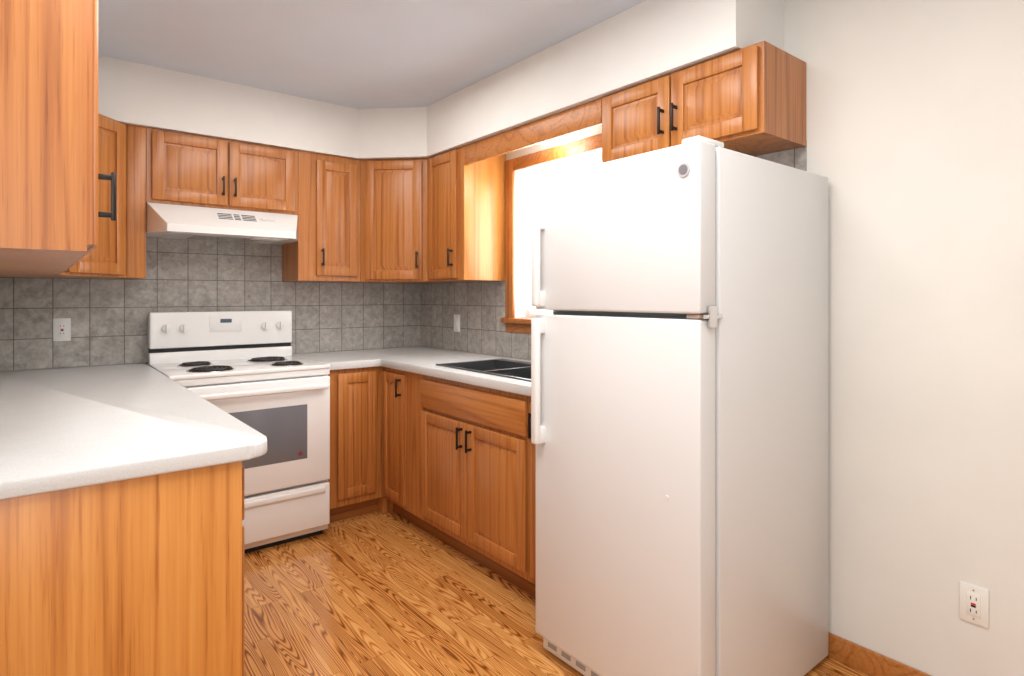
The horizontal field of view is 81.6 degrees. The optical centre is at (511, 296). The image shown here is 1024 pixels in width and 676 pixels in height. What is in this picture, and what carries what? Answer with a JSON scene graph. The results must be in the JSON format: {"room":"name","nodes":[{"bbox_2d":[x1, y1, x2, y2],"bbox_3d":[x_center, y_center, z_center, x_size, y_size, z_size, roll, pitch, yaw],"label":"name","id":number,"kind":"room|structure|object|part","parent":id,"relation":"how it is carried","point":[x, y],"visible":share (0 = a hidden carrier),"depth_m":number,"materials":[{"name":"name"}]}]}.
{"room":"kitchen","nodes":[
{"label":"kitchen","id":0,"kind":"room"},
{"bbox_2d":[0,238,420,371],"bbox_3d":[-2.492,0.059,2.945,4.840,2.440,0.128,0,0,-39],"label":"wall","id":1,"kind":"structure","parent":0,"point":[109,321],"depth_m":3.37,"materials":[{"name":"tile"}]},
{"bbox_2d":[53,318,70,340],"bbox_3d":[-2.291,0.170,3.018,0.072,0.116,0.010,0,0,-39],"label":"outlet","id":2,"kind":"object","parent":1,"relation":"attached to","point":[61,329],"visible":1,"depth_m":3.02,"materials":[{"name":"white plastic"}]},
{"bbox_2d":[0,114,125,278],"bbox_3d":[-2.132,-0.474,2.791,0.532,0.762,0.573,0,0,-39],"label":"wall cabinet","id":3,"kind":"object","parent":1,"relation":"attached to","point":[105,258],"visible":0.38,"depth_m":2.81,"materials":[{"name":"brown wood"}]},
{"bbox_2d":[122,124,145,278],"bbox_3d":[-1.977,-0.474,3.090,0.081,0.762,0.301,0,0,-39],"label":"cabinet filler","id":4,"kind":"object","parent":1,"relation":"attached to","point":[135,202],"visible":0.79,"depth_m":2.97,"materials":[{"name":"brown wood"}]},
{"bbox_2d":[146,127,297,214],"bbox_3d":[-1.630,-0.666,3.334,0.762,0.377,0.355,0,0,-39],"label":"upper cabinet","id":5,"kind":"object","parent":1,"relation":"attached to","point":[185,169],"visible":1,"depth_m":3.19,"materials":[{"name":"brown wood"}]},
{"bbox_2d":[146,202,297,244],"bbox_3d":[-1.594,-0.395,3.290,0.758,0.160,0.464,0,0,-39],"label":"range hood","id":6,"kind":"object","parent":5,"relation":"attached to","point":[172,221],"visible":1,"depth_m":3.14,"materials":[{"name":"white metal"}]},
{"bbox_2d":[282,151,360,281],"bbox_3d":[-1.180,-0.474,3.696,0.389,0.762,0.355,0,0,-39],"label":"upper cabinet","id":7,"kind":"object","parent":1,"relation":"attached to","point":[326,247],"visible":1,"depth_m":3.58,"materials":[{"name":"brown wood"}]},
{"bbox_2d":[352,158,452,283],"bbox_3d":[-0.712,-0.474,3.911,0.606,0.762,0.606,0,0,-39],"label":"wall cabinet","id":8,"kind":"object","parent":1,"relation":"attached to","point":[393,220],"visible":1,"depth_m":3.68,"materials":[{"name":"brown wood"}]},
{"bbox_2d":[98,0,645,108],"bbox_3d":[-0.703,-1.211,0.719,4.840,0.100,5.840,0,0,-39],"label":"ceiling","id":9,"kind":"structure","parent":0,"point":[364,54],"depth_m":2.68,"materials":[{"name":"paint"}]},
{"bbox_2d":[98,0,783,159],"bbox_3d":[-0.748,-1.009,2.543,2.385,0.304,2.700,0,0,-39],"label":"soffit","id":10,"kind":"structure","parent":0,"point":[644,41],"depth_m":2.97,"materials":[{"name":"paint"}]},
{"bbox_2d":[464,98,601,164],"bbox_3d":[0.064,-0.800,2.964,0.019,0.110,1.046,0,0,-39],"label":"valance board","id":11,"kind":"object","parent":10,"relation":"attached to","point":[574,120],"visible":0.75,"depth_m":2.88,"materials":[{"name":"brown wood"}]},
{"bbox_2d":[539,133,572,144],"bbox_3d":[0.193,-0.843,3.069,0.250,0.103,0.250,0,0,-39],"label":"light","id":12,"kind":"object","parent":10,"relation":"attached to","point":[558,140],"visible":0.23,"depth_m":3.05,"materials":[{"name":"white plastic"}]},
{"bbox_2d":[244,511,868,675],"bbox_3d":[-0.703,1.329,0.719,4.840,0.100,5.840,0,0,-39],"label":"floor","id":13,"kind":"structure","parent":0,"point":[379,593],"depth_m":2.41,"materials":[{"name":"brown wood"}]},
{"bbox_2d":[0,461,243,675],"bbox_3d":[-1.225,0.842,1.714,0.598,0.874,1.091,0,0,-39],"label":"base cabinet","id":14,"kind":"object","parent":13,"relation":"on","point":[142,576],"visible":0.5,"depth_m":1.30,"materials":[{"name":"brown wood"}]},
{"bbox_2d":[0,363,266,499],"bbox_3d":[-1.560,0.384,2.172,0.648,0.038,2.253,0,0,-39],"label":"countertop","id":15,"kind":"structure","parent":14,"relation":"on","point":[67,428],"depth_m":1.61,"materials":[{"name":"laminate"}]},
{"bbox_2d":[148,310,329,553],"bbox_3d":[-1.455,0.683,3.167,0.756,1.192,0.742,0,0,-39],"label":"range","id":16,"kind":"object","parent":13,"relation":"on","point":[247,368],"visible":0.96,"depth_m":3.06,"materials":[{"name":"white metal"}]},
{"bbox_3d":[-1.265,1.101,2.931,0.744,0.225,0.044,0,0,-39],"label":"drawer","id":17,"kind":"part","parent":16,"relation":"part of","materials":[{"name":"white metal"}]},
{"bbox_3d":[-1.250,0.699,2.913,0.744,0.550,0.090,0,0,-39],"label":"door","id":18,"kind":"part","parent":16,"relation":"part of","materials":[{"name":"white metal"}]},
{"bbox_2d":[328,366,392,521],"bbox_3d":[-0.846,0.842,3.791,0.966,0.874,0.626,0,0,-39],"label":"base cabinet","id":19,"kind":"object","parent":13,"relation":"on","point":[355,480],"visible":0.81,"depth_m":3.37,"materials":[{"name":"brown wood"}]},
{"bbox_2d":[292,346,530,396],"bbox_3d":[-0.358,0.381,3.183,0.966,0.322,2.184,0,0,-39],"label":"countertop","id":20,"kind":"structure","parent":19,"relation":"on","point":[507,374],"depth_m":3.30,"materials":[{"name":"laminate"}]},
{"bbox_2d":[382,367,433,535],"bbox_3d":[-0.398,0.842,3.478,0.660,0.874,0.459,0,0,-39],"label":"base cabinet","id":21,"kind":"object","parent":13,"relation":"on","point":[402,408],"visible":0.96,"depth_m":3.27,"materials":[{"name":"brown wood"}]},
{"bbox_2d":[421,375,535,596],"bbox_3d":[0.017,0.842,2.961,0.660,0.874,0.862,0,0,-39],"label":"base cabinet","id":22,"kind":"object","parent":13,"relation":"on","point":[475,473],"visible":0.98,"depth_m":2.71,"materials":[{"name":"brown wood"}]},
{"bbox_2d":[528,397,535,584],"bbox_3d":[0.366,0.842,2.527,0.660,0.874,0.248,0,0,-39],"label":"base cabinet","id":23,"kind":"object","parent":13,"relation":"on","point":[532,513],"visible":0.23,"depth_m":2.40,"materials":[{"name":"brown wood"}]},
{"bbox_2d":[531,136,827,675],"bbox_3d":[0.581,0.419,2.088,0.823,1.720,0.688,0,0,-39],"label":"refrigerator","id":24,"kind":"object","parent":13,"relation":"on","point":[679,387],"visible":1,"depth_m":1.81,"materials":[{"name":"white metal"}]},
{"bbox_2d":[531,136,723,313],"bbox_3d":[0.332,-0.197,1.891,0.187,0.489,0.678,0,0,-39],"label":"freezer","id":25,"kind":"object","parent":24,"relation":"in","point":[643,233],"depth_m":1.77,"materials":[{"name":"white metal"}]},
{"bbox_2d":[421,0,1023,675],"bbox_3d":[1.148,0.059,2.208,0.170,2.440,5.600,0,0,-39],"label":"wall","id":26,"kind":"structure","parent":0,"point":[915,132],"depth_m":1.90,"materials":[{"name":"paint"}]},
{"bbox_2d":[454,314,459,331],"bbox_3d":[-0.370,0.179,3.951,0.014,0.116,0.072,0,0,-39],"label":"outlet","id":27,"kind":"object","parent":26,"relation":"attached to","point":[456,322],"visible":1,"depth_m":3.94,"materials":[{"name":"white plastic"}]},
{"bbox_2d":[427,146,505,281],"bbox_3d":[-0.299,-0.474,3.599,0.355,0.762,0.394,0,0,-39],"label":"upper cabinet","id":28,"kind":"object","parent":26,"relation":"attached to","point":[465,223],"visible":0.94,"depth_m":3.47,"materials":[{"name":"brown wood"}]},
{"bbox_3d":[-0.157,-0.474,3.464,0.301,0.762,0.006,0,0,-39],"label":"panel","id":29,"kind":"part","parent":28,"relation":"part of","materials":[{"name":"brown wood"}]},
{"bbox_2d":[500,133,601,333],"bbox_3d":[0.322,-0.297,3.195,0.190,1.023,1.021,0,0,-39],"label":"window","id":30,"kind":"structure","parent":26,"relation":"in","point":[515,319],"depth_m":3.50,"materials":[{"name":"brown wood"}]},
{"bbox_2d":[602,41,805,162],"bbox_3d":[0.711,-0.702,2.342,0.355,0.306,0.727,0,0,-39],"label":"upper cabinet","id":31,"kind":"object","parent":26,"relation":"attached to","point":[750,100],"visible":0.88,"depth_m":2.13,"materials":[{"name":"brown wood"}]},
{"bbox_2d":[827,632,930,675],"bbox_3d":[1.786,1.236,1.283,0.013,0.085,3.340,0,0,-39],"label":"baseboard","id":32,"kind":"structure","parent":26,"relation":"attached to","point":[867,661],"depth_m":2.01,"materials":[{"name":"brown wood"}]},
{"bbox_3d":[-1.869,0.059,1.954,0.100,2.440,2.215,0,0,-39],"label":"wall","id":33,"kind":"structure","parent":0,"visible":0},
{"bbox_2d":[0,268,68,274],"bbox_3d":[-1.670,-0.474,2.016,0.282,0.762,1.211,0,0,-39],"label":"upper cabinet","id":34,"kind":"object","parent":33,"relation":"attached to","point":[46,271],"depth_m":2.22,"materials":[{"name":"brown wood"}]},
{"bbox_2d":[0,0,107,267],"bbox_3d":[-1.170,-0.474,1.394,0.282,0.762,0.637,0,0,-39],"label":"upper cabinet","id":35,"kind":"object","parent":33,"relation":"attached to","point":[50,176],"depth_m":1.19,"materials":[{"name":"brown wood"}]}
]}

